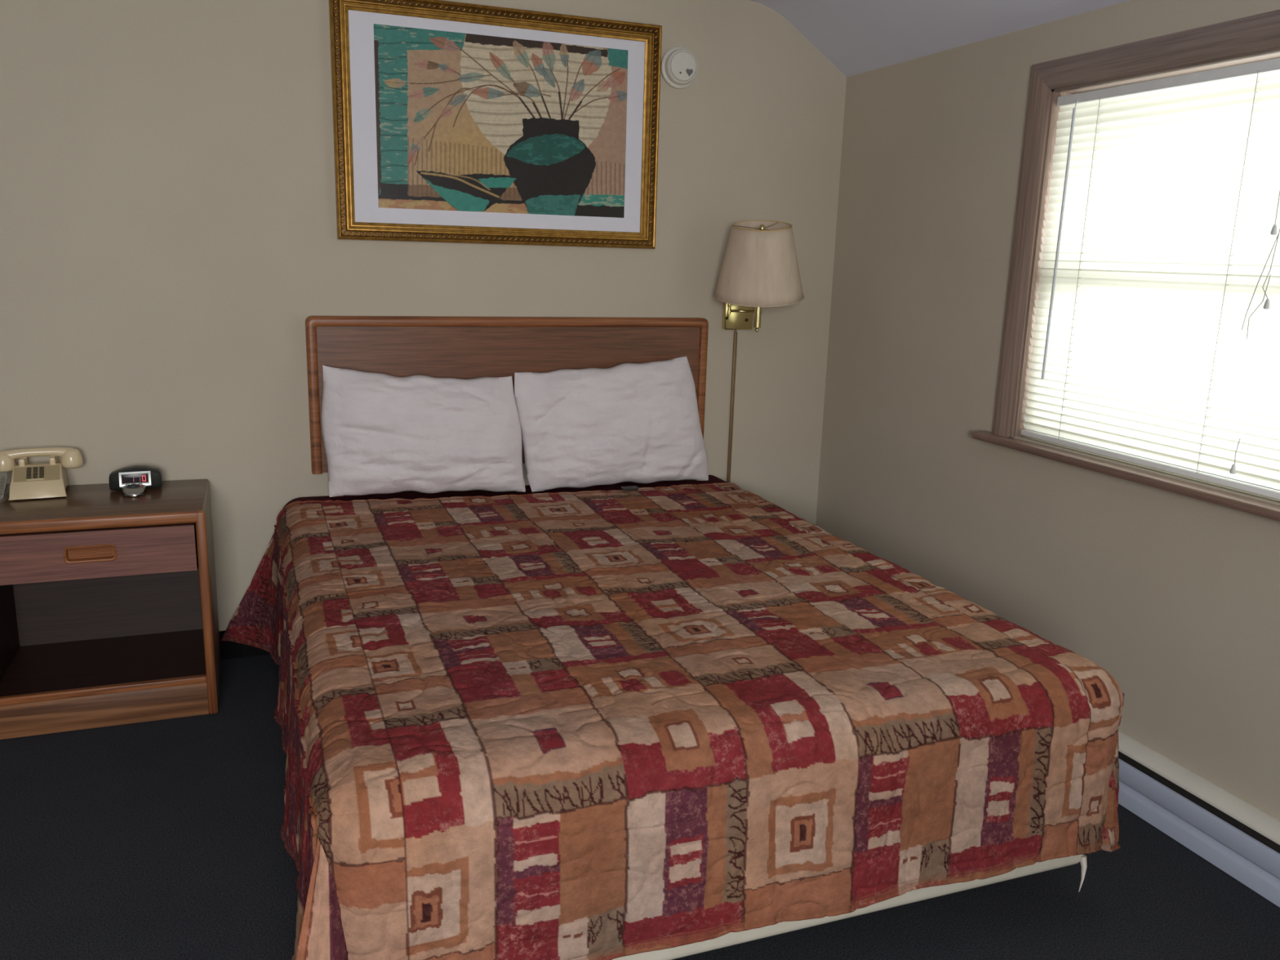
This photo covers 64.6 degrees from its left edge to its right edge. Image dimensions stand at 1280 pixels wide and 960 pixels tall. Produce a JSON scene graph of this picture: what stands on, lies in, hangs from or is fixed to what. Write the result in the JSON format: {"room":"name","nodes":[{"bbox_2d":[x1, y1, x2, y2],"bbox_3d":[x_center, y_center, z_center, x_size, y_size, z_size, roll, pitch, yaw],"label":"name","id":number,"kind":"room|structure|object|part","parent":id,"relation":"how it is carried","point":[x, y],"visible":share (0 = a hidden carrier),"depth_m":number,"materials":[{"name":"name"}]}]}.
{"room":"hotel room","nodes":[
{"label":"hotel room","id":0,"kind":"room"},
{"bbox_2d":[0,0,846,631],"bbox_3d":[-1.789,-0.522,3.171,5.700,2.580,0.150,-3,14,-21],"label":"wall","id":1,"kind":"structure","parent":0,"point":[169,242],"depth_m":3.28,"materials":[{"name":"beige paint"}]},
{"bbox_2d":[218,630,270,659],"bbox_3d":[-1.835,0.590,3.328,5.310,0.100,0.012,-3,14,-21],"label":"baseboard","id":2,"kind":"structure","parent":1,"relation":"attached to","point":[228,649],"depth_m":3.50,"materials":[{"name":"black rubber"}]},
{"bbox_2d":[328,0,662,248],"bbox_3d":[-0.458,-1.190,3.433,1.117,0.762,0.028,-3,14,-21],"label":"framed picture","id":3,"kind":"object","parent":1,"relation":"attached to","point":[454,122],"visible":1,"depth_m":3.42,"materials":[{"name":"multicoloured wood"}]},
{"bbox_2d":[373,23,627,217],"bbox_3d":[-0.454,-1.200,3.442,0.866,0.568,0.001,-3,14,-21],"label":"art print","id":4,"kind":"object","parent":3,"relation":"attached to","point":[465,122],"depth_m":3.43},
{"bbox_2d":[305,315,708,474],"bbox_3d":[-0.430,-0.319,3.642,1.450,0.528,0.045,-3,14,-21],"label":"headboard","id":5,"kind":"object","parent":1,"relation":"attached to","point":[465,348],"visible":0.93,"depth_m":3.55,"materials":[{"name":"brown wood"}]},
{"bbox_2d":[660,46,697,88],"bbox_3d":[0.146,-1.464,3.593,0.140,0.140,0.050,-3,14,-21],"label":"smoke detector","id":6,"kind":"object","parent":1,"relation":"attached to","point":[679,68],"visible":1,"depth_m":3.58,"materials":[{"name":"white plastic"}]},
{"bbox_2d":[685,68,693,76],"bbox_3d":[0.175,-1.441,3.584,0.027,0.026,0.003,-3,14,-21],"label":"grille","id":7,"kind":"object","parent":6,"relation":"attached to","point":[689,72],"depth_m":3.58,"materials":[{"name":"grey plastic"}]},
{"bbox_2d":[714,220,804,482],"bbox_3d":[0.422,-0.246,3.829,0.328,1.430,0.340,-3,14,-21],"label":"wall lamp","id":8,"kind":"object","parent":1,"relation":"attached to","point":[759,268],"visible":0.98,"depth_m":3.59,"materials":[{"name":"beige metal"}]},
{"bbox_3d":[0.356,-0.084,4.021,0.013,1.026,0.015,-3,14,-21],"label":"cord","id":9,"kind":"part","parent":8,"relation":"part of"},
{"bbox_3d":[0.375,-0.640,3.888,0.118,0.124,0.031,-3,14,-21],"label":"wall plate","id":10,"kind":"part","parent":8,"relation":"part of","materials":[{"name":"gold metal"}]},
{"bbox_3d":[0.418,-0.630,3.802,0.080,0.009,0.170,-7,15,-33],"label":"swing arm","id":11,"kind":"part","parent":8,"relation":"part of","materials":[{"name":"gold metal"}]},
{"bbox_3d":[0.433,-0.641,3.708,0.025,0.196,0.025,-3,14,-21],"label":"stem","id":12,"kind":"part","parent":8,"relation":"part of","materials":[{"name":"gold metal"}]},
{"bbox_3d":[0.442,-0.793,3.698,0.324,0.301,0.322,-3,14,-21],"label":"lamp shade","id":13,"kind":"part","parent":8,"relation":"part of","materials":[{"name":"beige fabric"}]},
{"bbox_2d":[0,654,1279,959],"bbox_3d":[-0.910,1.232,1.099,5.700,0.120,5.300,-3,14,-21],"label":"floor","id":14,"kind":"structure","parent":0,"point":[158,839],"depth_m":2.31,"materials":[{"name":"carpet"}]},
{"bbox_2d":[0,479,221,739],"bbox_3d":[-1.636,0.370,3.098,0.613,0.637,0.448,-3,14,-21],"label":"nightstand","id":15,"kind":"object","parent":14,"relation":"on","point":[108,609],"visible":0.98,"depth_m":3.02,"materials":[{"name":"laminate"}]},
{"bbox_2d":[0,447,83,500],"bbox_3d":[-1.827,-0.026,3.075,0.242,0.135,0.178,-4,14,-25],"label":"telephone","id":16,"kind":"object","parent":15,"relation":"on","point":[49,479],"visible":1,"depth_m":3.04,"materials":[{"name":"beige plastic"}]},
{"bbox_3d":[-1.903,0.010,3.029,0.025,0.072,0.127,-3,13,-19],"label":"coiled cord","id":17,"kind":"part","parent":16,"relation":"part of","materials":[{"name":"beige plastic"}]},
{"bbox_3d":[-1.864,-0.051,3.055,0.016,0.026,0.018,-4,14,-25],"label":"cradle post","id":18,"kind":"part","parent":16,"relation":"part of","materials":[{"name":"beige plastic"}]},
{"bbox_3d":[-1.884,-0.054,3.096,0.020,0.038,0.012,-4,14,-26],"label":"cradle post","id":19,"kind":"part","parent":16,"relation":"part of","materials":[{"name":"beige plastic"}]},
{"bbox_3d":[-1.809,-0.019,3.038,0.120,0.035,0.052,-4,14,-25],"label":"key panel","id":20,"kind":"part","parent":16,"relation":"part of","materials":[{"name":"beige plastic"}]},
{"bbox_3d":[-1.792,-0.057,3.090,0.016,0.026,0.018,-4,14,-26],"label":"cradle post","id":21,"kind":"part","parent":16,"relation":"part of","materials":[{"name":"beige plastic"}]},
{"bbox_3d":[-1.550,0.206,2.858,0.132,0.050,0.020,-3,14,-21],"label":"handle","id":22,"kind":"part","parent":15,"relation":"part of","materials":[{"name":"brown wood"}]},
{"bbox_3d":[-1.627,0.166,3.046,0.551,0.137,0.422,-3,14,-21],"label":"drawer","id":23,"kind":"part","parent":15,"relation":"part of","materials":[{"name":"brown wood"}]},
{"bbox_2d":[0,628,205,696],"bbox_3d":[-1.646,0.568,3.154,0.574,0.017,0.401,-3,14,-21],"label":"shelf","id":24,"kind":"object","parent":15,"relation":"attached to","point":[102,660],"depth_m":3.14,"materials":[{"name":"brown wood"}]},
{"bbox_3d":[-1.712,0.288,3.289,0.573,0.512,0.012,-3,14,-21],"label":"panel","id":25,"kind":"part","parent":15,"relation":"part of","materials":[{"name":"brown wood"}]},
{"bbox_2d":[108,465,162,496],"bbox_3d":[-1.561,0.001,3.131,0.148,0.073,0.152,-4,14,-24],"label":"alarm clock","id":26,"kind":"object","parent":15,"relation":"on","point":[133,480],"visible":1,"depth_m":3.13,"materials":[{"name":"black plastic"}]},
{"bbox_3d":[-1.363,0.353,3.212,0.019,0.635,0.427,-3,14,-21],"label":"panel","id":27,"kind":"part","parent":15,"relation":"part of","materials":[{"name":"brown wood"}]},
{"bbox_2d":[612,854,1087,959],"bbox_3d":[-0.089,0.523,2.858,1.602,0.534,2.037,-3,14,-21],"label":"box spring","id":28,"kind":"object","parent":14,"relation":"on","point":[730,939],"visible":0.06,"depth_m":2.05,"materials":[{"name":"white fabric"}]},
{"bbox_2d":[220,482,1124,959],"bbox_3d":[-0.134,0.487,2.747,1.929,0.499,2.152,-3,14,-21],"label":"bedspread","id":29,"kind":"object","parent":28,"relation":"on","point":[584,725],"visible":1,"depth_m":2.03,"materials":[{"name":"multicoloured fabric"}]},
{"bbox_3d":[-0.437,0.247,3.601,1.774,0.378,0.336,-3,14,-21],"label":"sheet","id":30,"kind":"object","parent":28,"relation":"on","visible":0},
{"bbox_2d":[283,475,727,507],"bbox_3d":[-0.460,0.291,3.574,1.854,0.468,0.372,-3,14,-21],"label":"blanket","id":31,"kind":"object","parent":30,"relation":"on","point":[712,479],"visible":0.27,"depth_m":3.59,"materials":[{"name":"fabric"}]},
{"bbox_2d":[321,364,525,497],"bbox_3d":[-0.716,-0.160,3.421,0.682,0.454,0.138,-3,14,-21],"label":"pillow","id":32,"kind":"object","parent":31,"relation":"on","point":[383,433],"visible":1,"depth_m":3.37,"materials":[{"name":"white fabric"}]},
{"bbox_2d":[514,356,708,492],"bbox_3d":[-0.080,-0.203,3.660,0.747,0.473,0.139,-3,14,-21],"label":"pillow","id":33,"kind":"object","parent":31,"relation":"on","point":[637,423],"visible":1,"depth_m":3.61,"materials":[{"name":"white fabric"}]},
{"bbox_2d":[749,0,1129,76],"bbox_3d":[-0.844,-1.026,0.591,5.400,0.350,5.000,-3,14,-21],"label":"ceiling","id":34,"kind":"structure","parent":0,"point":[857,37],"depth_m":3.33,"materials":[{"name":"paint"}]},
{"bbox_2d":[815,0,1279,820],"bbox_3d":[1.719,-0.146,1.799,0.150,2.410,5.000,-3,14,-21],"label":"wall","id":35,"kind":"structure","parent":0,"point":[1176,597],"depth_m":3.15,"materials":[{"name":"beige paint"}]},
{"bbox_2d":[971,9,1279,521],"bbox_3d":[1.427,-0.516,2.447,0.200,1.108,1.505,-3,14,-21],"label":"window","id":36,"kind":"structure","parent":35,"relation":"in","point":[1256,37],"depth_m":2.85,"materials":[{"name":"brown wood"}]},
{"bbox_3d":[1.373,-0.524,2.421,0.019,1.084,1.394,-3,14,-21],"label":"casing","id":37,"kind":"part","parent":36,"relation":"part of","materials":[{"name":"brown wood"}]},
{"bbox_3d":[1.360,0.015,2.546,0.090,0.024,1.505,-3,14,-21],"label":"sill","id":38,"kind":"part","parent":36,"relation":"part of","materials":[{"name":"brown wood"}]},
{"bbox_2d":[1020,57,1279,499],"bbox_3d":[1.393,-0.484,2.438,0.044,0.976,1.215,-3,14,-21],"label":"window blind","id":39,"kind":"object","parent":36,"relation":"attached to","point":[1159,285],"visible":1,"depth_m":2.58,"materials":[{"name":"beige plastic"}]},
{"bbox_3d":[1.243,-0.578,2.846,0.027,0.940,0.002,-3,14,-21],"label":"ladder cord","id":40,"kind":"part","parent":39,"relation":"part of","materials":[{"name":"white fabric"}]},
{"bbox_3d":[1.387,-0.016,2.547,0.022,0.016,1.212,-3,14,-21],"label":"rail","id":41,"kind":"part","parent":39,"relation":"part of","materials":[{"name":"white plastic"}]},
{"bbox_3d":[1.414,-0.947,2.337,0.026,0.026,1.212,-3,14,-21],"label":"head rail","id":42,"kind":"part","parent":39,"relation":"part of","materials":[{"name":"white metal"}]},
{"bbox_3d":[1.410,-0.477,2.419,0.027,0.940,0.002,-3,14,-21],"label":"ladder cord","id":43,"kind":"part","parent":39,"relation":"part of","materials":[{"name":"white fabric"}]},
{"bbox_3d":[1.416,-0.065,2.403,0.006,0.070,0.003,13,17,41],"label":"pull cord","id":44,"kind":"part","parent":39,"relation":"part of","materials":[{"name":"white fabric"}]},
{"bbox_3d":[1.423,-0.398,2.333,0.010,0.150,0.032,-3,14,-21],"label":"pull cord","id":45,"kind":"part","parent":39,"relation":"part of","materials":[{"name":"white fabric"}]},
{"bbox_3d":[1.427,-0.630,2.284,0.011,0.585,0.057,-5,14,-27],"label":"pull cord","id":46,"kind":"part","parent":39,"relation":"part of","materials":[{"name":"white fabric"}]},
{"bbox_3d":[1.437,-0.661,2.256,0.025,0.511,0.008,12,16,38],"label":"pull cord","id":47,"kind":"part","parent":39,"relation":"part of","materials":[{"name":"white fabric"}]},
{"bbox_3d":[1.439,-0.744,2.243,0.013,0.345,0.006,13,17,41],"label":"pull cord","id":48,"kind":"part","parent":39,"relation":"part of","materials":[{"name":"white fabric"}]},
{"bbox_3d":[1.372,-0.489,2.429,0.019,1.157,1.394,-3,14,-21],"label":"head casing","id":49,"kind":"part","parent":36,"relation":"part of","materials":[{"name":"brown wood"}]},
{"bbox_3d":[1.466,-0.264,2.519,0.027,0.490,1.180,-3,14,-21],"label":"sash","id":50,"kind":"part","parent":36,"relation":"part of","materials":[{"name":"paint"}]},
{"bbox_2d":[1118,730,1279,907],"bbox_3d":[1.596,0.957,1.985,0.061,0.166,4.210,-3,14,-21],"label":"baseboard heater","id":51,"kind":"object","parent":35,"relation":"attached to","point":[1239,838],"visible":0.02,"depth_m":2.49,"materials":[{"name":"metal"}]},
{"bbox_3d":[1.577,0.955,1.977,0.015,0.062,4.150,-3,14,-21],"label":"panel","id":52,"kind":"part","parent":51,"relation":"part of","materials":[{"name":"metal"}]}
]}

